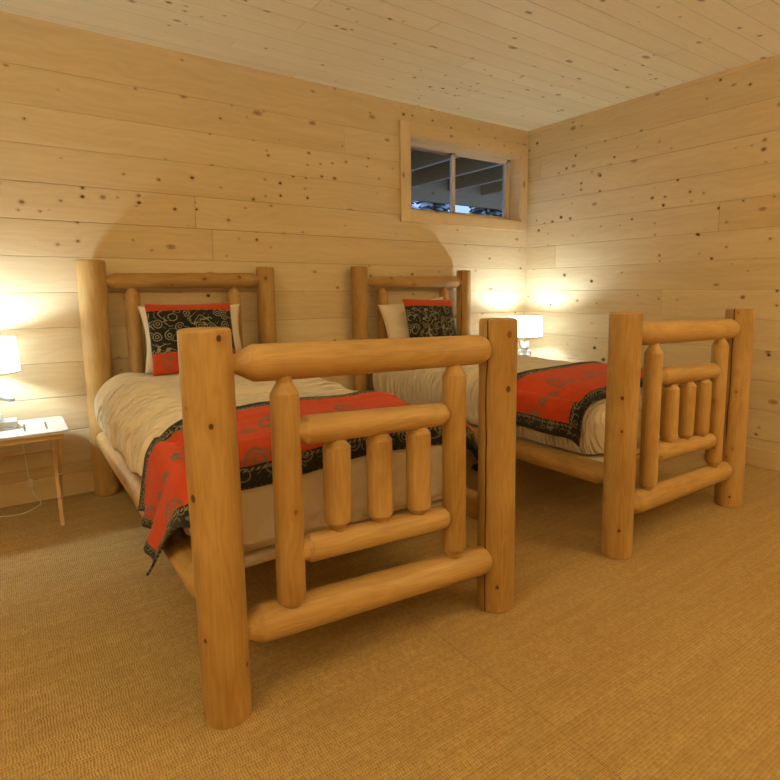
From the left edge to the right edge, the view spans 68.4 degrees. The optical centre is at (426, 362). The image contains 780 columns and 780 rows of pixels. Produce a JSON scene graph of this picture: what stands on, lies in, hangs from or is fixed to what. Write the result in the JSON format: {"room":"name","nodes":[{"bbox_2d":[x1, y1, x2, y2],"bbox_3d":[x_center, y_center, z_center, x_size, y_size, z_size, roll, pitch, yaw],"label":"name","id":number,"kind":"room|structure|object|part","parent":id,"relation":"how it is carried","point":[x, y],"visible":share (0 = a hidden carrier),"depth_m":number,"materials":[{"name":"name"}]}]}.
{"room":"bedroom","nodes":[
{"label":"bedroom","id":0,"kind":"room"},
{"bbox_2d":[0,11,527,485],"bbox_3d":[-1.368,-0.589,3.703,5.900,2.542,0.200,-5,9,-36],"label":"wall","id":1,"kind":"structure","parent":0,"point":[131,156],"depth_m":3.43,"materials":[{"name":"brown wood"}]},
{"bbox_2d":[0,471,122,507],"bbox_3d":[-1.386,0.631,3.705,5.686,0.120,0.014,-5,9,-36],"label":"baseboard","id":2,"kind":"structure","parent":1,"relation":"attached to","point":[14,494],"depth_m":3.16,"materials":[{"name":"brown wood"}]},
{"bbox_2d":[399,120,527,231],"bbox_3d":[0.291,-1.507,4.797,1.360,0.741,0.207,-5,9,-36],"label":"window","id":3,"kind":"structure","parent":1,"relation":"in","point":[513,157],"depth_m":4.77,"materials":[{"name":"brown wood"}]},
{"bbox_3d":[-0.165,-1.449,4.350,0.092,0.741,0.022,-5,9,-36],"label":"casing","id":4,"kind":"part","parent":3,"relation":"part of","materials":[{"name":"brown wood"}]},
{"bbox_3d":[0.008,-1.489,4.691,0.530,0.497,0.026,-5,9,-36],"label":"sash","id":5,"kind":"part","parent":3,"relation":"part of","materials":[{"name":"clear glass"}]},
{"bbox_3d":[0.256,-1.511,4.858,1.185,0.557,0.067,-5,9,-36],"label":"frame","id":6,"kind":"part","parent":3,"relation":"part of","materials":[{"name":"beige plastic"}]},
{"bbox_3d":[0.354,-1.173,4.769,1.193,0.084,0.022,-5,9,-36],"label":"casing sill","id":7,"kind":"part","parent":3,"relation":"part of","materials":[{"name":"brown wood"}]},
{"bbox_3d":[0.463,-1.528,4.987,0.643,0.497,0.024,-5,9,-36],"label":"sash","id":8,"kind":"part","parent":3,"relation":"part of","materials":[{"name":"clear glass"}]},
{"bbox_3d":[0.864,-1.505,5.106,0.075,0.655,0.022,-5,9,-36],"label":"casing","id":9,"kind":"part","parent":3,"relation":"part of","materials":[{"name":"brown wood"}]},
{"bbox_2d":[0,449,779,779],"bbox_3d":[0.365,1.028,1.371,6.100,0.100,6.300,-5,9,-36],"label":"floor","id":10,"kind":"structure","parent":0,"point":[661,662],"depth_m":1.79,"materials":[{"name":"carpet"}]},
{"bbox_2d":[0,416,68,525],"bbox_3d":[-2.128,0.569,2.824,0.620,0.470,0.431,-5,9,-36],"label":"tray table","id":11,"kind":"object","parent":10,"relation":"on","point":[36,431],"visible":1,"depth_m":2.87,"materials":[{"name":"grey paint"}]},
{"bbox_2d":[0,336,41,516],"bbox_3d":[-2.157,0.338,2.855,0.337,0.922,0.349,-5,9,-36],"label":"table lamp","id":12,"kind":"object","parent":11,"relation":"on","point":[9,358],"visible":0.97,"depth_m":2.81,"materials":[{"name":"grey fabric"}]},
{"bbox_3d":[-2.159,-0.112,2.768,0.284,0.008,0.284,-5,9,-36],"label":"shade trim","id":13,"kind":"part","parent":12,"relation":"part of","materials":[{"name":"beige fabric"}]},
{"bbox_3d":[-2.158,0.327,2.823,0.210,0.008,0.124,-5,9,-36],"label":"plate","id":14,"kind":"part","parent":12,"relation":"part of","materials":[{"name":"grey"}]},
{"bbox_3d":[-2.159,-0.029,2.778,0.296,0.163,0.296,-5,9,-36],"label":"lamp shade","id":15,"kind":"part","parent":12,"relation":"part of","materials":[{"name":"white fabric"}]},
{"bbox_3d":[-2.159,0.050,2.788,0.300,0.008,0.300,-5,9,-36],"label":"shade trim","id":16,"kind":"part","parent":12,"relation":"part of","materials":[{"name":"beige fabric"}]},
{"bbox_3d":[-2.200,0.546,2.961,0.315,0.484,0.163,-5,9,-36],"label":"power cord","id":17,"kind":"part","parent":12,"relation":"part of","materials":[{"name":"beige plastic"}]},
{"bbox_2d":[27,479,32,486],"bbox_3d":[-2.153,0.653,3.106,0.022,0.044,0.016,-5,9,-36],"label":"switch","id":18,"kind":"object","parent":12,"relation":"attached to","point":[30,483],"depth_m":3.10,"materials":[{"name":"white paint"}]},
{"bbox_3d":[-1.917,0.562,2.959,0.017,0.447,0.399,-5,9,-36],"label":"leg","id":19,"kind":"part","parent":11,"relation":"part of","materials":[{"name":"brown wood"}]},
{"bbox_3d":[-1.903,0.562,2.970,0.017,0.446,0.296,-5,9,-36],"label":"leg","id":20,"kind":"part","parent":11,"relation":"part of","materials":[{"name":"brown wood"}]},
{"bbox_2d":[75,259,517,729],"bbox_3d":[-0.796,0.164,2.614,1.112,1.317,2.332,-5,9,-36],"label":"bed","id":21,"kind":"object","parent":10,"relation":"on","point":[210,562],"visible":0.8,"depth_m":1.70,"materials":[{"name":"brown wood"}]},
{"bbox_3d":[-1.834,0.093,3.204,0.144,1.316,0.144,-5,9,-36],"label":"head post","id":22,"kind":"part","parent":21,"relation":"part of","materials":[{"name":"brown wood"}]},
{"bbox_3d":[-1.194,0.520,2.382,0.102,0.101,2.065,-5,9,-36],"label":"rail","id":23,"kind":"part","parent":21,"relation":"part of","materials":[{"name":"brown wood"}]},
{"bbox_3d":[-1.441,-0.491,3.422,0.930,0.094,0.094,-6,9,-36],"label":"rail","id":24,"kind":"part","parent":21,"relation":"part of","materials":[{"name":"brown wood"}]},
{"bbox_3d":[-0.548,0.436,1.497,0.130,1.052,0.129,-6,9,-36],"label":"foot post","id":25,"kind":"part","parent":21,"relation":"part of","materials":[{"name":"brown wood"}]},
{"bbox_3d":[-1.044,0.026,3.780,0.117,1.298,0.117,-5,9,-36],"label":"head post","id":26,"kind":"part","parent":21,"relation":"part of","materials":[{"name":"brown wood"}]},
{"bbox_2d":[244,499,441,567],"bbox_3d":[-0.807,0.468,2.679,0.850,0.053,1.928,-5,9,-36],"label":"mattress","id":27,"kind":"object","parent":21,"relation":"on","point":[257,556],"visible":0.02,"depth_m":1.73,"materials":[{"name":"fabric"}]},
{"bbox_2d":[94,372,441,551],"bbox_3d":[-0.808,0.268,2.661,1.106,0.333,2.043,-5,9,-36],"label":"duvet","id":28,"kind":"object","parent":27,"relation":"on","point":[132,409],"visible":0.3,"depth_m":2.21,"materials":[{"name":"beige fabric"}]},
{"bbox_2d":[137,304,241,372],"bbox_3d":[-1.356,-0.152,3.344,0.578,0.372,0.190,-5,9,-34],"label":"pillow","id":29,"kind":"object","parent":28,"relation":"on","point":[234,308],"visible":0.11,"depth_m":3.20,"materials":[{"name":"beige fabric"}]},
{"bbox_2d":[144,302,235,375],"bbox_3d":[-1.304,-0.140,3.198,0.462,0.382,0.154,-6,9,-37],"label":"cushion","id":30,"kind":"object","parent":28,"relation":"on","point":[164,320],"visible":0.48,"depth_m":3.10,"materials":[{"name":"black fabric"}]},
{"bbox_2d":[138,390,477,575],"bbox_3d":[-0.406,0.396,2.080,1.146,0.457,0.626,-5,9,-36],"label":"throw blanket","id":31,"kind":"object","parent":28,"relation":"on","point":[163,499],"visible":0.52,"depth_m":1.82,"materials":[{"name":"red fabric"}]},
{"bbox_3d":[-0.150,-0.021,1.715,0.931,0.102,0.104,-4,8,-34],"label":"rail","id":32,"kind":"part","parent":21,"relation":"part of","materials":[{"name":"brown wood"}]},
{"bbox_3d":[-0.147,0.713,1.807,0.932,0.104,0.106,-2,7,-34],"label":"rail","id":33,"kind":"part","parent":21,"relation":"part of","materials":[{"name":"brown wood"}]},
{"bbox_3d":[-0.147,0.177,1.727,0.536,0.083,0.085,-3,8,-34],"label":"rail","id":34,"kind":"part","parent":21,"relation":"part of","materials":[{"name":"brown wood"}]},
{"bbox_3d":[-0.146,0.523,1.771,0.537,0.081,0.081,-2,7,-34],"label":"rail","id":35,"kind":"part","parent":21,"relation":"part of","materials":[{"name":"brown wood"}]},
{"bbox_3d":[-0.395,0.446,2.946,0.102,0.102,2.097,-5,9,-36],"label":"rail","id":36,"kind":"part","parent":21,"relation":"part of","materials":[{"name":"brown wood"}]},
{"bbox_3d":[0.249,0.367,2.040,0.136,1.047,0.135,-5,9,-36],"label":"foot post","id":37,"kind":"part","parent":21,"relation":"part of","materials":[{"name":"brown wood"}]},
{"bbox_2d":[351,266,754,559],"bbox_3d":[0.568,0.034,3.589,1.121,1.318,2.343,-5,9,-36],"label":"bed","id":38,"kind":"object","parent":10,"relation":"on","point":[709,413],"visible":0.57,"depth_m":2.67,"materials":[{"name":"brown wood"}]},
{"bbox_3d":[-0.483,-0.037,4.189,0.121,1.318,0.120,-5,9,-36],"label":"head post","id":39,"kind":"part","parent":38,"relation":"part of","materials":[{"name":"brown wood"}]},
{"bbox_3d":[-0.091,-0.620,4.408,0.930,0.093,0.094,-6,9,-36],"label":"rail","id":40,"kind":"part","parent":38,"relation":"part of","materials":[{"name":"brown wood"}]},
{"bbox_3d":[0.306,-0.107,4.764,0.126,1.306,0.124,-5,9,-36],"label":"head post","id":41,"kind":"part","parent":38,"relation":"part of","materials":[{"name":"brown wood"}]},
{"bbox_3d":[0.172,0.392,3.348,0.103,0.102,2.115,-5,9,-36],"label":"rail","id":42,"kind":"part","parent":38,"relation":"part of","materials":[{"name":"brown wood"}]},
{"bbox_2d":[466,422,679,462],"bbox_3d":[0.543,0.340,3.665,0.850,0.056,1.928,-5,9,-36],"label":"mattress","id":43,"kind":"object","parent":38,"relation":"on","point":[599,457],"visible":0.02,"depth_m":2.81,"materials":[{"name":"beige fabric"}]},
{"bbox_2d":[373,354,678,454],"bbox_3d":[0.545,0.143,3.634,1.030,0.320,2.012,-5,9,-36],"label":"duvet","id":44,"kind":"object","parent":43,"relation":"on","point":[418,386],"visible":0.26,"depth_m":3.32,"materials":[{"name":"beige fabric"}]},
{"bbox_2d":[378,297,442,338],"bbox_3d":[-0.071,-0.277,4.280,0.620,0.428,0.205,-6,9,-41],"label":"pillow","id":45,"kind":"object","parent":44,"relation":"on","point":[394,315],"visible":0.2,"depth_m":4.13,"materials":[{"name":"beige fabric"}]},
{"bbox_2d":[403,299,457,337],"bbox_3d":[0.041,-0.273,4.179,0.450,0.394,0.162,-5,8,-32],"label":"cushion","id":46,"kind":"object","parent":44,"relation":"on","point":[425,318],"visible":0.7,"depth_m":4.12,"materials":[{"name":"black fabric"}]},
{"bbox_2d":[516,361,693,446],"bbox_3d":[0.924,0.175,3.101,1.094,0.270,0.639,-5,9,-36],"label":"throw blanket","id":47,"kind":"object","parent":44,"relation":"on","point":[555,400],"visible":0.51,"depth_m":2.77,"materials":[{"name":"red fabric"}]},
{"bbox_3d":[0.828,0.312,2.438,0.135,1.052,0.133,-5,9,-36],"label":"foot post","id":48,"kind":"part","parent":38,"relation":"part of","materials":[{"name":"brown wood"}]},
{"bbox_3d":[1.223,0.593,2.766,0.930,0.106,0.104,-5,9,-36],"label":"rail","id":49,"kind":"part","parent":38,"relation":"part of","materials":[{"name":"brown wood"}]},
{"bbox_3d":[1.225,0.397,2.728,0.536,0.081,0.082,-2,7,-36],"label":"rail","id":50,"kind":"part","parent":38,"relation":"part of","materials":[{"name":"brown wood"}]},
{"bbox_3d":[1.220,-0.148,2.673,0.930,0.102,0.102,-4,8,-36],"label":"rail","id":51,"kind":"part","parent":38,"relation":"part of","materials":[{"name":"brown wood"}]},
{"bbox_3d":[1.223,0.051,2.685,0.536,0.083,0.084,-4,8,-36],"label":"rail","id":52,"kind":"part","parent":38,"relation":"part of","materials":[{"name":"brown wood"}]},
{"bbox_3d":[1.617,0.239,3.015,0.139,1.045,0.139,-5,9,-36],"label":"foot post","id":53,"kind":"part","parent":38,"relation":"part of","materials":[{"name":"brown wood"}]},
{"bbox_3d":[0.782,0.289,4.947,0.620,0.470,0.431,-5,9,-36],"label":"tray table","id":54,"kind":"object","parent":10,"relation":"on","visible":0},
{"bbox_2d":[508,316,542,355],"bbox_3d":[0.835,-0.168,4.888,0.298,0.451,0.298,1,7,10],"label":"table lamp","id":55,"kind":"object","parent":54,"relation":"on","point":[528,326],"visible":0.59,"depth_m":4.75,"materials":[{"name":"grey fabric"}]},
{"bbox_3d":[0.834,-0.388,4.860,0.282,0.008,0.282,1,7,10],"label":"shade trim","id":56,"kind":"part","parent":55,"relation":"part of","materials":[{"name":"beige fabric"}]},
{"bbox_3d":[0.835,-0.305,4.870,0.294,0.163,0.294,1,7,10],"label":"lamp shade","id":57,"kind":"part","parent":55,"relation":"part of","materials":[{"name":"white fabric"}]},
{"bbox_2d":[0,0,779,130],"bbox_3d":[0.354,-1.583,1.042,6.100,0.080,6.300,-5,9,-36],"label":"ceiling","id":58,"kind":"structure","parent":0,"point":[526,65],"depth_m":3.23,"materials":[{"name":"brown wood"}]},
{"bbox_2d":[525,59,779,452],"bbox_3d":[2.736,-0.510,2.940,0.200,2.542,5.900,-5,9,-36],"label":"wall","id":59,"kind":"structure","parent":0,"point":[664,207],"depth_m":4.09,"materials":[{"name":"brown wood"}]},
{"bbox_2d":[528,54,779,134],"bbox_3d":[2.646,-1.749,2.721,0.010,0.028,5.900,-5,9,-36],"label":"trim","id":60,"kind":"structure","parent":59,"relation":"attached to","point":[776,57],"depth_m":4.02,"materials":[{"name":"brown wood"}]},
{"bbox_2d":[695,446,779,471],"bbox_3d":[2.654,0.700,3.028,0.014,0.120,5.900,-5,9,-36],"label":"baseboard","id":61,"kind":"structure","parent":59,"relation":"attached to","point":[757,457],"depth_m":3.69,"materials":[{"name":"brown wood"}]},
{"label":"outside","id":62,"kind":"structure","parent":0,"visible":0},
{"bbox_3d":[-4.572,-2.055,26.191,44.000,0.100,39.760,-5,9,-36],"label":"ground","id":63,"kind":"structure","parent":62,"visible":0},
{"bbox_2d":[411,200,419,208],"bbox_3d":[-1.444,-8.290,25.174,2.763,12.500,2.772,-5,9,-36],"label":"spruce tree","id":64,"kind":"object","parent":63,"relation":"on","point":[412,206],"visible":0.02,"depth_m":25.12,"materials":[{"name":"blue plant"}]},
{"bbox_2d":[416,201,449,211],"bbox_3d":[0.345,-8.110,27.690,2.658,11.500,2.596,-5,9,-36],"label":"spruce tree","id":65,"kind":"object","parent":63,"relation":"on","point":[424,205],"visible":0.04,"depth_m":27.38,"materials":[{"name":"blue plant"}]},
{"bbox_2d":[411,150,502,209],"bbox_3d":[1.112,-1.111,7.297,6.400,2.860,2.610,-5,9,-36],"label":"deck","id":66,"kind":"object","parent":63,"relation":"on","point":[478,183],"visible":0.06,"depth_m":7.63,"materials":[{"name":"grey wood"}]},
{"bbox_2d":[469,207,501,216],"bbox_3d":[3.027,-9.020,28.830,2.735,13.000,2.856,-5,9,-36],"label":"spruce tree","id":67,"kind":"object","parent":63,"relation":"on","point":[474,210],"visible":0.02,"depth_m":28.64,"materials":[{"name":"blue plant"}]}
]}

